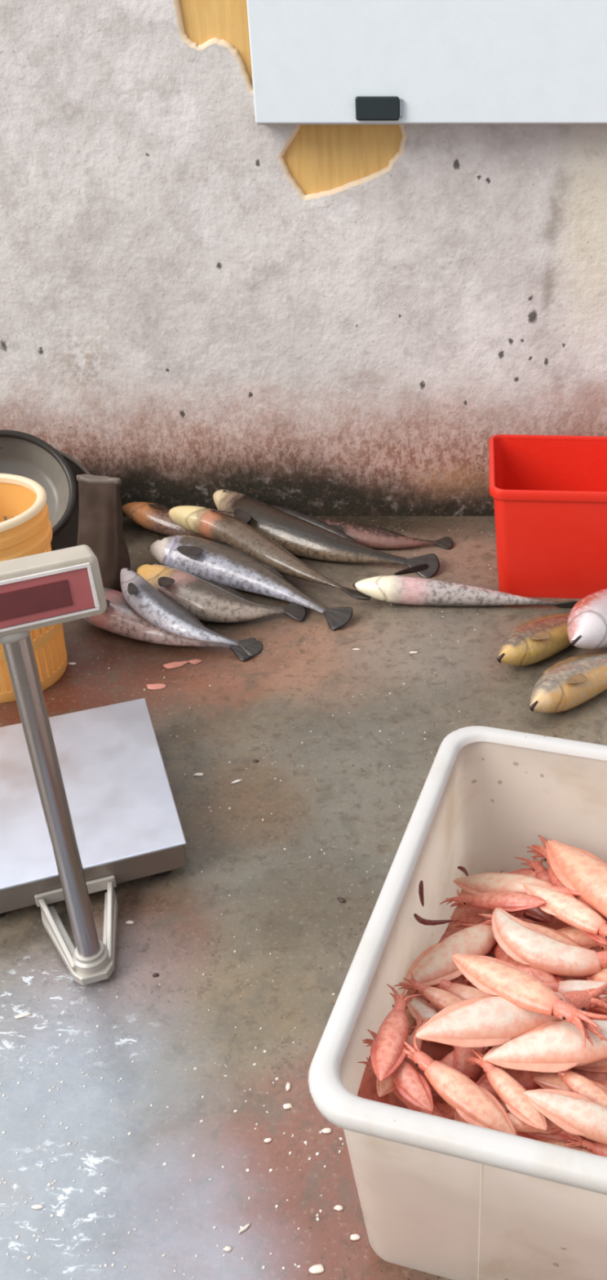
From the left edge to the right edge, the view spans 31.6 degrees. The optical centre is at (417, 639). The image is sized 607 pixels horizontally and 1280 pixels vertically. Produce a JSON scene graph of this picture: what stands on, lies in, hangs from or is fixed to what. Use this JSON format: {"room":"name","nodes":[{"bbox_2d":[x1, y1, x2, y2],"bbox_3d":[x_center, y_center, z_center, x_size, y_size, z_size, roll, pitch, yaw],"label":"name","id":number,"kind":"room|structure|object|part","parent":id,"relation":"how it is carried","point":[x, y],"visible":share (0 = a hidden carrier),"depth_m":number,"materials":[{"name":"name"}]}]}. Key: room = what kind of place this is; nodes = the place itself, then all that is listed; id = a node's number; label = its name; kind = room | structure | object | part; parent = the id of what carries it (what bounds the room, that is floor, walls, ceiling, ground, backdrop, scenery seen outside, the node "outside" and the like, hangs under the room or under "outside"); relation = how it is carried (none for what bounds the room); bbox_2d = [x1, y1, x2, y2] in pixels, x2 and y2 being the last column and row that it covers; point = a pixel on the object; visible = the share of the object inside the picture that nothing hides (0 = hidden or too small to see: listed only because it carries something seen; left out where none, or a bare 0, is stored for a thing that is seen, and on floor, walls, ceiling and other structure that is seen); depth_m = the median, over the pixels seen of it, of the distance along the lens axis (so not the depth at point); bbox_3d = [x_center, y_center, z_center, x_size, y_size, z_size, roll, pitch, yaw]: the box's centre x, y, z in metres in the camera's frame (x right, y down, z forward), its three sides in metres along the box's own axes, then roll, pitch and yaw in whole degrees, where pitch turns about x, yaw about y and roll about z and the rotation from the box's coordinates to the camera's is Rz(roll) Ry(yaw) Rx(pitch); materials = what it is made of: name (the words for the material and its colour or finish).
{"room":"fish market","nodes":[
{"label":"fish market","id":0,"kind":"room"},
{"bbox_2d":[0,0,606,515],"bbox_3d":[-0.200,-1.496,2.866,5.624,2.524,0.117,0,32,0],"label":"wall","id":1,"kind":"structure","parent":0,"point":[198,298],"depth_m":3.08,"materials":[{"name":"paint"}]},
{"bbox_2d":[246,0,606,124],"bbox_3d":[0.251,-1.724,2.586,1.350,0.850,0.116,0,32,0],"label":"upper cabinet","id":2,"kind":"object","parent":1,"relation":"attached to","point":[314,62],"visible":1,"depth_m":2.70,"materials":[{"name":"white metal"}]},
{"bbox_2d":[0,515,606,1279],"bbox_3d":[-0.200,0.891,1.480,5.600,0.080,4.765,0,32,0],"label":"floor","id":3,"kind":"structure","parent":0,"point":[262,707],"depth_m":1.95,"materials":[{"name":"concrete"}]},
{"bbox_2d":[14,1012,31,1018],"bbox_3d":[-0.671,0.638,1.807,0.028,0.003,0.008,-11,34,-18],"label":"scrap","id":4,"kind":"object","parent":3,"relation":"on","point":[23,1015],"visible":1,"depth_m":1.80,"materials":[{"name":"white"}]},
{"bbox_2d":[0,473,67,702],"bbox_3d":[-1.038,-0.120,2.578,0.346,0.471,0.346,0,32,0],"label":"bucket","id":5,"kind":"object","parent":3,"relation":"on","point":[29,532],"visible":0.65,"depth_m":2.56,"materials":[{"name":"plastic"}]},
{"bbox_2d":[31,1204,44,1208],"bbox_3d":[-0.546,0.813,1.526,0.018,0.003,0.008,0,32,0],"label":"scrap","id":6,"kind":"object","parent":3,"relation":"on","point":[36,1206],"visible":1,"depth_m":1.52,"materials":[{"name":"white"}]},
{"bbox_2d":[0,446,90,551],"bbox_3d":[-1.158,-0.373,3.170,0.403,0.342,0.396,6,32,9],"label":"basin","id":7,"kind":"object","parent":3,"relation":"on","point":[67,537],"visible":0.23,"depth_m":3.27,"materials":[{"name":"grey plastic"}]},
{"bbox_2d":[0,429,76,537],"bbox_3d":[-1.195,-0.427,3.111,0.351,0.300,0.345,6,32,9],"label":"basin","id":8,"kind":"object","parent":7,"relation":"on","point":[25,455],"visible":0.64,"depth_m":3.21,"materials":[{"name":"grey metal"}]},
{"bbox_2d":[0,544,187,985],"bbox_3d":[-0.686,0.091,1.923,0.410,0.808,0.721,-11,34,-18],"label":"scale","id":9,"kind":"object","parent":3,"relation":"on","point":[87,804],"visible":1,"depth_m":1.99,"materials":[{"name":"metal"}]},
{"bbox_3d":[-0.568,-0.047,1.463,0.233,0.062,0.002,-15,26,-23],"label":"panel","id":10,"kind":"part","parent":9,"relation":"part of","materials":[{"name":"red plastic"}]},
{"bbox_3d":[-0.583,-0.059,1.490,0.270,0.092,0.066,-15,26,-23],"label":"casing","id":11,"kind":"part","parent":9,"relation":"part of","materials":[{"name":"white plastic"}]},
{"bbox_3d":[-0.723,0.300,2.168,0.410,0.006,0.515,-11,34,-18],"label":"weighing plate","id":12,"kind":"part","parent":9,"relation":"part of","materials":[{"name":"metal"}]},
{"bbox_2d":[76,474,130,591],"bbox_3d":[-0.904,-0.299,3.029,0.162,0.292,0.198,4,32,7],"label":"sack","id":13,"kind":"object","parent":3,"relation":"on","point":[100,508],"visible":0.84,"depth_m":3.01,"materials":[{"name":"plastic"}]},
{"bbox_2d":[125,920,133,924],"bbox_3d":[-0.537,0.527,1.984,0.015,0.004,0.009,0,32,0],"label":"scrap","id":14,"kind":"object","parent":3,"relation":"on","point":[130,922],"visible":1,"depth_m":1.98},
{"bbox_2d":[152,973,159,977],"bbox_3d":[-0.463,0.592,1.880,0.012,0.004,0.007,0,32,0],"label":"scrap","id":15,"kind":"object","parent":3,"relation":"on","point":[154,975],"visible":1,"depth_m":1.88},
{"bbox_2d":[146,683,166,689],"bbox_3d":[-0.650,0.116,2.642,0.052,0.004,0.026,0,32,0],"label":"scrap","id":16,"kind":"object","parent":3,"relation":"on","point":[158,686],"visible":1,"depth_m":2.64,"materials":[{"name":"pink food"}]},
{"bbox_2d":[122,500,208,539],"bbox_3d":[-0.694,-0.365,3.313,0.547,0.106,0.122,13,34,20],"label":"fish","id":17,"kind":"object","parent":3,"relation":"on","point":[153,517],"visible":0.55,"depth_m":3.31},
{"bbox_2d":[83,587,257,661],"bbox_3d":[-0.688,-0.058,2.829,0.573,0.100,0.142,9,33,14],"label":"fish","id":18,"kind":"object","parent":3,"relation":"on","point":[119,618],"visible":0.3,"depth_m":2.79},
{"bbox_2d":[120,568,262,656],"bbox_3d":[-0.622,-0.071,2.744,0.518,0.094,0.118,20,37,29],"label":"fish","id":19,"kind":"object","parent":18,"relation":"on","point":[153,604],"visible":1,"depth_m":2.72},
{"bbox_2d":[163,660,188,668],"bbox_3d":[-0.618,0.063,2.726,0.068,0.004,0.027,-9,33,-14],"label":"scrap","id":20,"kind":"object","parent":3,"relation":"on","point":[173,664],"visible":1,"depth_m":2.72,"materials":[{"name":"pink food"}]},
{"bbox_2d":[188,658,202,663],"bbox_3d":[-0.572,0.055,2.739,0.035,0.004,0.023,0,32,0],"label":"scrap","id":21,"kind":"object","parent":3,"relation":"on","point":[195,660],"visible":1,"depth_m":2.74,"materials":[{"name":"pink food"}]},
{"bbox_2d":[194,773,203,776],"bbox_3d":[-0.484,0.297,2.351,0.020,0.004,0.010,0,32,0],"label":"scrap","id":22,"kind":"object","parent":3,"relation":"on","point":[196,774],"visible":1,"depth_m":2.35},
{"bbox_2d":[137,563,306,622],"bbox_3d":[-0.564,-0.124,2.926,0.517,0.109,0.167,8,33,12],"label":"fish","id":23,"kind":"object","parent":3,"relation":"on","point":[208,601],"visible":0.8,"depth_m":2.89},
{"bbox_2d":[222,1245,231,1251],"bbox_3d":[-0.264,0.845,1.475,0.012,0.004,0.007,0,32,0],"label":"scrap","id":24,"kind":"object","parent":3,"relation":"on","point":[228,1248],"visible":1,"depth_m":1.47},
{"bbox_2d":[231,779,242,783],"bbox_3d":[-0.396,0.310,2.331,0.025,0.004,0.008,-19,37,-27],"label":"scrap","id":25,"kind":"object","parent":3,"relation":"on","point":[237,780],"visible":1,"depth_m":2.33,"materials":[{"name":"white food"}]},
{"bbox_2d":[238,1223,250,1233],"bbox_3d":[-0.244,0.830,1.499,0.020,0.004,0.005,-27,41,-36],"label":"scrap","id":26,"kind":"object","parent":3,"relation":"on","point":[247,1225],"visible":1,"depth_m":1.50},
{"bbox_2d":[0,526,501,1279],"bbox_3d":[-0.486,0.246,2.436,1.659,0.001,2.346,0,32,0],"label":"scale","id":27,"kind":"object","parent":3,"relation":"on","point":[97,1025],"visible":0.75,"depth_m":1.62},
{"bbox_2d":[148,535,353,630],"bbox_3d":[-0.467,-0.190,3.034,0.696,0.108,0.158,18,36,26],"label":"fish","id":28,"kind":"object","parent":3,"relation":"on","point":[220,562],"visible":0.98,"depth_m":3.04},
{"bbox_2d":[263,1137,271,1142],"bbox_3d":[-0.227,0.759,1.613,0.012,0.004,0.007,0,32,0],"label":"scrap","id":29,"kind":"object","parent":3,"relation":"on","point":[267,1140],"visible":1,"depth_m":1.61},
{"bbox_2d":[168,505,371,599],"bbox_3d":[-0.434,-0.279,3.109,0.759,0.128,0.132,21,38,30],"label":"fish","id":30,"kind":"object","parent":3,"relation":"on","point":[209,523],"visible":1,"depth_m":3.11},
{"bbox_2d":[283,1103,292,1109],"bbox_3d":[-0.203,0.728,1.661,0.014,0.004,0.009,-8,33,-12],"label":"scrap","id":31,"kind":"object","parent":3,"relation":"on","point":[286,1106],"visible":1,"depth_m":1.66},
{"bbox_2d":[285,1082,290,1091],"bbox_3d":[-0.205,0.710,1.690,0.008,0.004,0.016,0,32,0],"label":"scrap","id":32,"kind":"object","parent":3,"relation":"on","point":[288,1085],"visible":1,"depth_m":1.69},
{"bbox_2d":[309,1263,324,1273],"bbox_3d":[-0.138,0.859,1.452,0.021,0.004,0.012,0,32,0],"label":"scrap","id":33,"kind":"object","parent":3,"relation":"on","point":[317,1268],"visible":1,"depth_m":1.45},
{"bbox_2d":[213,489,439,577],"bbox_3d":[-0.332,-0.321,3.242,0.841,0.115,0.186,16,36,24],"label":"fish","id":34,"kind":"object","parent":3,"relation":"on","point":[304,535],"visible":0.82,"depth_m":3.20},
{"bbox_2d":[321,1128,332,1133],"bbox_3d":[-0.139,0.750,1.626,0.016,0.004,0.009,0,32,0],"label":"scrap","id":35,"kind":"object","parent":3,"relation":"on","point":[325,1130],"visible":1,"depth_m":1.62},
{"bbox_2d":[333,1204,343,1210],"bbox_3d":[-0.113,0.814,1.524,0.014,0.004,0.008,0,32,0],"label":"scrap","id":36,"kind":"object","parent":3,"relation":"on","point":[338,1207],"visible":1,"depth_m":1.52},
{"bbox_2d":[337,897,346,902],"bbox_3d":[-0.146,0.496,2.032,0.010,0.004,0.019,-26,41,-35],"label":"scrap","id":37,"kind":"object","parent":3,"relation":"on","point":[341,900],"visible":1,"depth_m":2.03,"materials":[{"name":"grey"}]},
{"bbox_2d":[350,1233,360,1240],"bbox_3d":[-0.087,0.836,1.489,0.014,0.004,0.009,0,32,0],"label":"scrap","id":38,"kind":"object","parent":3,"relation":"on","point":[353,1237],"visible":1,"depth_m":1.49,"materials":[{"name":"white"}]},
{"bbox_2d":[317,519,453,550],"bbox_3d":[-0.137,-0.326,3.287,0.498,0.071,0.091,4,32,6],"label":"fish","id":39,"kind":"object","parent":3,"relation":"on","point":[371,536],"visible":0.59,"depth_m":3.26},
{"bbox_2d":[308,725,606,1279],"bbox_3d":[0.227,0.543,1.584,0.562,0.400,0.777,8,33,13],"label":"bin","id":40,"kind":"object","parent":3,"relation":"on","point":[451,1199],"visible":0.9,"depth_m":1.38,"materials":[{"name":"white plastic"}]},
{"bbox_2d":[370,983,422,1081],"bbox_3d":[-0.028,0.510,1.379,0.052,0.060,0.183,4,32,6],"label":"squid","id":41,"kind":"object","parent":40,"relation":"in","point":[387,1053],"visible":1,"depth_m":1.34,"materials":[{"name":"pink food"}]},
{"bbox_2d":[362,1029,433,1111],"bbox_3d":[-0.022,0.539,1.333,0.037,0.027,0.149,-18,36,-27],"label":"squid","id":42,"kind":"object","parent":40,"relation":"in","point":[410,1083],"visible":0.64,"depth_m":1.30,"materials":[{"name":"pink food"}]},
{"bbox_2d":[357,1057,447,1118],"bbox_3d":[-0.015,0.564,1.335,0.139,0.018,0.035,26,40,35],"label":"squid","id":43,"kind":"object","parent":40,"relation":"in","point":[437,1111],"visible":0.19,"depth_m":1.31,"materials":[{"name":"pink food"}]},
{"bbox_2d":[405,992,429,1035],"bbox_3d":[-0.003,0.538,1.530,0.049,0.043,0.177,13,34,19],"label":"squid","id":44,"kind":"object","parent":40,"relation":"in","point":[411,1020],"visible":0.09,"depth_m":1.50,"materials":[{"name":"pink food"}]},
{"bbox_2d":[418,880,424,906],"bbox_3d":[0.006,0.381,1.587,0.008,0.050,0.013,0,32,0],"label":"strand","id":45,"kind":"object","parent":40,"relation":"in","point":[421,883],"visible":1,"depth_m":1.58,"materials":[{"name":"brown food"}]},
{"bbox_2d":[405,995,454,1048],"bbox_3d":[0.024,0.533,1.474,0.033,0.018,0.131,-22,38,-31],"label":"squid","id":46,"kind":"object","parent":40,"relation":"in","point":[426,1011],"visible":0.27,"depth_m":1.49,"materials":[{"name":"pink food"}]},
{"bbox_2d":[394,971,466,1009],"bbox_3d":[0.034,0.504,1.497,0.140,0.018,0.038,16,35,24],"label":"squid","id":47,"kind":"object","parent":40,"relation":"in","point":[441,998],"visible":0.56,"depth_m":1.50,"materials":[{"name":"pink food"}]},
{"bbox_2d":[438,1045,488,1111],"bbox_3d":[0.065,0.552,1.394,0.049,0.056,0.188,6,32,9],"label":"squid","id":48,"kind":"object","parent":47,"relation":"on","point":[472,1071],"visible":0.21,"depth_m":1.38,"materials":[{"name":"pink food"}]},
{"bbox_2d":[464,1047,547,1130],"bbox_3d":[0.111,0.554,1.312,0.038,0.030,0.151,-18,36,-27],"label":"squid","id":49,"kind":"object","parent":48,"relation":"on","point":[511,1092],"visible":1,"depth_m":1.29,"materials":[{"name":"pink food"}]},
{"bbox_2d":[413,913,453,925],"bbox_3d":[0.021,0.416,1.608,0.015,0.088,0.093,24,39,33],"label":"strand","id":50,"kind":"object","parent":40,"relation":"in","point":[423,921],"visible":1,"depth_m":1.61,"materials":[{"name":"brown food"}]},
{"bbox_2d":[403,1030,516,1135],"bbox_3d":[0.044,0.545,1.305,0.201,0.026,0.055,26,40,35],"label":"squid","id":51,"kind":"object","parent":40,"relation":"in","point":[475,1104],"visible":0.85,"depth_m":1.28,"materials":[{"name":"pink food"}]},
{"bbox_2d":[453,1107,469,1124],"bbox_3d":[0.051,0.575,1.319,0.024,0.013,0.096,-24,39,-33],"label":"squid","id":52,"kind":"object","parent":40,"relation":"in","point":[457,1113],"visible":0.02,"depth_m":1.30,"materials":[{"name":"pink food"}]},
{"bbox_2d":[405,1101,519,1135],"bbox_3d":[0.083,0.589,1.326,0.216,0.040,0.060,-1,32,-2],"label":"squid","id":53,"kind":"object","parent":40,"relation":"in","point":[451,1113],"visible":0.12,"depth_m":1.31,"materials":[{"name":"pink food"}]},
{"bbox_2d":[415,1066,439,1095],"bbox_3d":[0.035,0.560,1.326,0.111,0.017,0.028,17,36,25],"label":"squid","id":54,"kind":"object","parent":53,"relation":"on","point":[431,1086],"visible":0.16,"depth_m":1.33,"materials":[{"name":"pink food"}]},
{"bbox_2d":[402,909,541,990],"bbox_3d":[0.084,0.473,1.627,0.079,0.069,0.286,27,41,36],"label":"squid","id":55,"kind":"object","parent":40,"relation":"in","point":[436,963],"visible":0.58,"depth_m":1.59,"materials":[{"name":"pink food"}]},
{"bbox_2d":[431,978,493,999],"bbox_3d":[0.081,0.519,1.527,0.209,0.035,0.057,19,37,28],"label":"squid","id":56,"kind":"object","parent":55,"relation":"on","point":[467,992],"visible":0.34,"depth_m":1.53,"materials":[{"name":"pink food"}]},
{"bbox_2d":[431,1046,492,1097],"bbox_3d":[0.064,0.570,1.424,0.056,0.078,0.196,22,38,30],"label":"squid","id":57,"kind":"object","parent":56,"relation":"on","point":[448,1060],"visible":0.12,"depth_m":1.40,"materials":[{"name":"pink food"}]},
{"bbox_2d":[357,888,606,1136],"bbox_3d":[0.224,0.579,1.600,0.477,0.262,0.679,8,33,13],"label":"squid mass","id":58,"kind":"object","parent":40,"relation":"in","point":[437,1051],"visible":0.06,"depth_m":1.49,"materials":[{"name":"food"}]},
{"bbox_2d":[479,910,524,954],"bbox_3d":[0.098,0.487,1.723,0.075,0.054,0.270,20,37,29],"label":"squid","id":59,"kind":"object","parent":58,"relation":"on","point":[489,912],"visible":0.06,"depth_m":1.78,"materials":[{"name":"pink food"}]},
{"bbox_2d":[431,920,484,986],"bbox_3d":[0.064,0.485,1.635,0.059,0.057,0.209,13,34,20],"label":"squid","id":60,"kind":"object","parent":59,"relation":"on","point":[481,922],"visible":0.03,"depth_m":1.72,"materials":[{"name":"pink food"}]},
{"bbox_2d":[408,974,466,1044],"bbox_3d":[0.035,0.523,1.534,0.047,0.060,0.180,12,34,19],"label":"squid","id":61,"kind":"object","parent":60,"relation":"on","point":[461,978],"visible":0.15,"depth_m":1.57,"materials":[{"name":"pink food"}]},
{"bbox_2d":[376,1009,430,1097],"bbox_3d":[-0.013,0.540,1.377,0.046,0.050,0.164,12,34,19],"label":"squid","id":62,"kind":"object","parent":61,"relation":"on","point":[387,1086],"visible":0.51,"depth_m":1.32,"materials":[{"name":"pink food"}]},
{"bbox_2d":[429,977,472,1003],"bbox_3d":[0.038,0.530,1.572,0.052,0.067,0.200,15,35,22],"label":"squid","id":63,"kind":"object","parent":60,"relation":"on","point":[468,983],"visible":0.02,"depth_m":1.61,"materials":[{"name":"pink food"}]},
{"bbox_2d":[449,906,557,930],"bbox_3d":[0.147,0.471,1.724,0.210,0.050,0.053,14,35,21],"label":"squid","id":64,"kind":"object","parent":58,"relation":"on","point":[468,919],"visible":0.19,"depth_m":1.74,"materials":[{"name":"pink food"}]},
{"bbox_2d":[500,870,552,922],"bbox_3d":[0.175,0.451,1.860,0.049,0.059,0.191,-17,36,-25],"label":"squid","id":65,"kind":"object","parent":58,"relation":"on","point":[537,913],"visible":0.33,"depth_m":1.79,"materials":[{"name":"pink food"}]},
{"bbox_2d":[568,1068,606,1079],"bbox_3d":[0.260,0.572,1.415,0.240,0.040,0.060,-15,35,-23],"label":"squid","id":66,"kind":"object","parent":58,"relation":"on","point":[590,1075],"visible":0.03,"depth_m":1.39,"materials":[{"name":"pink food"}]},
{"bbox_2d":[586,1009,604,1014],"bbox_3d":[0.212,0.531,1.536,0.250,0.036,0.069,-10,33,-17],"label":"squid","id":67,"kind":"object","parent":58,"relation":"on","point":[588,1011],"visible":0.02,"depth_m":1.52,"materials":[{"name":"pink food"}]},
{"label":"squid","id":68,"kind":"object","parent":58,"relation":"on","visible":0},
{"bbox_2d":[452,1063,497,1119],"bbox_3d":[0.082,0.600,1.402,0.050,0.060,0.195,21,38,30],"label":"squid","id":69,"kind":"object","parent":68,"relation":"on","point":[482,1073],"visible":0.06,"depth_m":1.42,"materials":[{"name":"pink food"}]},
{"bbox_2d":[440,888,546,911],"bbox_3d":[0.123,0.424,1.721,0.176,0.078,0.047,16,35,23],"label":"squid","id":70,"kind":"object","parent":40,"relation":"in","point":[509,901],"visible":0.98,"depth_m":1.70,"materials":[{"name":"pink food"}]},
{"bbox_2d":[475,1065,546,1102],"bbox_3d":[0.154,0.567,1.386,0.219,0.064,0.061,-21,37,-29],"label":"squid","id":71,"kind":"object","parent":40,"relation":"in","point":[526,1078],"visible":0.14,"depth_m":1.35,"materials":[{"name":"pink food"}]},
{"bbox_2d":[415,982,606,1047],"bbox_3d":[0.144,0.503,1.413,0.315,0.089,0.080,-12,34,-18],"label":"squid","id":72,"kind":"object","parent":40,"relation":"in","point":[491,1020],"visible":0.79,"depth_m":1.37,"materials":[{"name":"pink food"}]},
{"bbox_2d":[452,953,606,1047],"bbox_3d":[0.145,0.468,1.403,0.247,0.039,0.068,21,38,30],"label":"squid","id":73,"kind":"object","parent":72,"relation":"on","point":[491,975],"visible":1,"depth_m":1.40,"materials":[{"name":"pink food"}]},
{"bbox_2d":[460,921,563,982],"bbox_3d":[0.154,0.494,1.613,0.064,0.074,0.255,-16,35,-24],"label":"squid","id":74,"kind":"object","parent":40,"relation":"in","point":[498,952],"visible":0.16,"depth_m":1.57,"materials":[{"name":"pink food"}]},
{"bbox_2d":[531,970,606,1003],"bbox_3d":[0.238,0.504,1.518,0.191,0.041,0.048,9,33,13],"label":"squid","id":75,"kind":"object","parent":74,"relation":"on","point":[564,986],"visible":0.42,"depth_m":1.51,"materials":[{"name":"pink food"}]},
{"bbox_2d":[453,872,582,898],"bbox_3d":[0.176,0.412,1.744,0.264,0.090,0.076,16,35,24],"label":"squid","id":76,"kind":"object","parent":40,"relation":"in","point":[482,882],"visible":0.59,"depth_m":1.76,"materials":[{"name":"pink food"}]},
{"bbox_2d":[457,866,468,876],"bbox_3d":[0.080,0.392,1.799,0.010,0.009,0.030,-20,37,-29],"label":"strand","id":77,"kind":"object","parent":76,"relation":"on","point":[464,869],"visible":1,"depth_m":1.80,"materials":[{"name":"brown food"}]},
{"bbox_2d":[506,868,547,877],"bbox_3d":[0.262,0.419,1.826,0.252,0.034,0.063,5,32,7],"label":"squid","id":78,"kind":"object","parent":40,"relation":"in","point":[529,872],"visible":0.09,"depth_m":1.84,"materials":[{"name":"pink food"}]},
{"bbox_2d":[478,913,582,947],"bbox_3d":[0.176,0.452,1.645,0.169,0.028,0.042,11,34,18],"label":"squid","id":79,"kind":"object","parent":40,"relation":"in","point":[550,932],"visible":0.34,"depth_m":1.64,"materials":[{"name":"pink food"}]},
{"bbox_2d":[506,1111,562,1133],"bbox_3d":[0.126,0.578,1.278,0.135,0.023,0.034,-3,32,-4],"label":"squid","id":80,"kind":"object","parent":40,"relation":"in","point":[519,1126],"visible":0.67,"depth_m":1.27,"materials":[{"name":"pink food"}]},
{"bbox_2d":[491,907,606,977],"bbox_3d":[0.230,0.463,1.598,0.251,0.039,0.108,8,33,12],"label":"squid","id":81,"kind":"object","parent":40,"relation":"in","point":[525,944],"visible":1,"depth_m":1.57,"materials":[{"name":"pink food"}]},
{"bbox_2d":[506,1111,594,1142],"bbox_3d":[0.199,0.605,1.288,0.208,0.030,0.057,9,33,15],"label":"squid","id":82,"kind":"object","parent":40,"relation":"in","point":[534,1135],"visible":0.12,"depth_m":1.28,"materials":[{"name":"pink food"}]},
{"bbox_2d":[506,1110,589,1140],"bbox_3d":[0.159,0.587,1.294,0.111,0.018,0.030,13,34,20],"label":"squid","id":83,"kind":"object","parent":82,"relation":"on","point":[562,1134],"visible":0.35,"depth_m":1.27,"materials":[{"name":"pink food"}]},
{"bbox_2d":[524,1088,606,1145],"bbox_3d":[0.230,0.588,1.272,0.214,0.052,0.054,11,34,18],"label":"squid","id":84,"kind":"object","parent":82,"relation":"on","point":[574,1113],"visible":1,"depth_m":1.27,"materials":[{"name":"pink food"}]},
{"bbox_2d":[537,1137,595,1154],"bbox_3d":[0.193,0.613,1.261,0.118,0.017,0.031,9,33,12],"label":"squid","id":85,"kind":"object","parent":40,"relation":"in","point":[551,1140],"visible":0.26,"depth_m":1.27,"materials":[{"name":"pink food"}]},
{"bbox_2d":[527,835,606,945],"bbox_3d":[0.254,0.411,1.753,0.076,0.073,0.302,-6,33,-10],"label":"squid","id":86,"kind":"object","parent":40,"relation":"in","point":[541,851],"visible":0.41,"depth_m":1.76,"materials":[{"name":"pink food"}]},
{"bbox_2d":[515,857,550,883],"bbox_3d":[0.225,0.420,1.792,0.058,0.065,0.208,-7,33,-11],"label":"squid","id":87,"kind":"object","parent":86,"relation":"on","point":[540,870],"visible":0.37,"depth_m":1.83,"materials":[{"name":"pink food"}]},
{"bbox_2d":[523,883,606,939],"bbox_3d":[0.251,0.429,1.650,0.056,0.034,0.224,-27,41,-36],"label":"squid","id":88,"kind":"object","parent":86,"relation":"on","point":[567,908],"visible":0.98,"depth_m":1.65,"materials":[{"name":"pink food"}]},
{"bbox_2d":[546,839,606,918],"bbox_3d":[0.309,0.408,1.667,0.094,0.071,0.372,-14,35,-22],"label":"squid","id":89,"kind":"object","parent":86,"relation":"on","point":[580,869],"visible":0.98,"depth_m":1.71,"materials":[{"name":"pink food"}]},
{"bbox_2d":[598,942,606,951],"bbox_3d":[0.321,0.489,1.606,0.052,0.046,0.187,-22,38,-31],"label":"squid","id":90,"kind":"object","parent":86,"relation":"on","point":[603,947],"visible":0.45,"depth_m":1.63,"materials":[{"name":"pink food"}]},
{"bbox_2d":[556,925,600,949],"bbox_3d":[0.290,0.465,1.662,0.207,0.034,0.057,-6,33,-10],"label":"squid","id":91,"kind":"object","parent":40,"relation":"in","point":[580,937],"visible":0.26,"depth_m":1.64,"materials":[{"name":"pink food"}]},
{"bbox_2d":[563,1134,606,1157],"bbox_3d":[0.226,0.606,1.260,0.106,0.021,0.029,8,33,13],"label":"squid","id":92,"kind":"object","parent":40,"relation":"in","point":[597,1148],"visible":0.94,"depth_m":1.26,"materials":[{"name":"pink food"}]},
{"bbox_2d":[571,1058,606,1072],"bbox_3d":[0.312,0.542,1.428,0.237,0.034,0.066,-10,33,-16],"label":"squid","id":93,"kind":"object","parent":40,"relation":"in","point":[601,1066],"visible":0.29,"depth_m":1.39,"materials":[{"name":"pink food"}]},
{"bbox_2d":[483,1019,606,1072],"bbox_3d":[0.231,0.521,1.378,0.305,0.052,0.076,-6,33,-10],"label":"squid","id":94,"kind":"object","parent":93,"relation":"on","point":[552,1046],"visible":0.95,"depth_m":1.34,"materials":[{"name":"pink food"}]},
{"bbox_2d":[586,948,606,982],"bbox_3d":[0.283,0.509,1.532,0.058,0.048,0.208,-9,33,-14],"label":"squid","id":95,"kind":"object","parent":40,"relation":"in","point":[602,975],"visible":0.16,"depth_m":1.55,"materials":[{"name":"pink food"}]},
{"bbox_2d":[591,1080,606,1086],"bbox_3d":[0.288,0.586,1.329,0.254,0.038,0.070,5,32,8],"label":"squid","id":96,"kind":"object","parent":40,"relation":"in","point":[602,1082],"visible":0.02,"depth_m":1.36,"materials":[{"name":"pink food"}]},
{"bbox_2d":[533,1072,606,1091],"bbox_3d":[0.212,0.568,1.341,0.138,0.019,0.034,10,33,15],"label":"squid","id":97,"kind":"object","parent":96,"relation":"on","point":[548,1080],"visible":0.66,"depth_m":1.35,"materials":[{"name":"pink food"}]},
{"bbox_2d":[555,1070,606,1107],"bbox_3d":[0.207,0.561,1.331,0.142,0.020,0.039,27,41,36],"label":"squid","id":98,"kind":"object","parent":97,"relation":"on","point":[576,1082],"visible":0.62,"depth_m":1.32,"materials":[{"name":"pink food"}]},
{"bbox_2d":[352,564,577,608],"bbox_3d":[0.139,-0.143,2.973,0.640,0.121,0.098,0,32,0],"label":"fish","id":99,"kind":"object","parent":3,"relation":"on","point":[399,589],"visible":0.94,"depth_m":2.94},
{"bbox_2d":[497,613,571,666],"bbox_3d":[0.402,-0.047,2.816,0.575,0.094,0.123,-25,40,-34],"label":"fish","id":100,"kind":"object","parent":3,"relation":"on","point":[536,640],"visible":0.84,"depth_m":2.69},
{"bbox_2d":[567,588,606,648],"bbox_3d":[0.585,-0.093,2.822,0.600,0.133,0.155,-21,38,-30],"label":"fish","id":101,"kind":"object","parent":100,"relation":"on","point":[587,622],"visible":1,"depth_m":2.66},
{"bbox_2d":[488,434,606,598],"bbox_3d":[0.521,-0.356,3.082,0.636,0.338,0.416,2,32,3],"label":"tub","id":102,"kind":"object","parent":3,"relation":"on","point":[549,492],"visible":0.93,"depth_m":2.97,"materials":[{"name":"red plastic"}]},
{"bbox_2d":[529,652,606,713],"bbox_3d":[0.458,0.065,2.635,0.559,0.097,0.132,-22,38,-31],"label":"fish","id":103,"kind":"object","parent":3,"relation":"on","point":[572,682],"visible":1,"depth_m":2.52}
]}

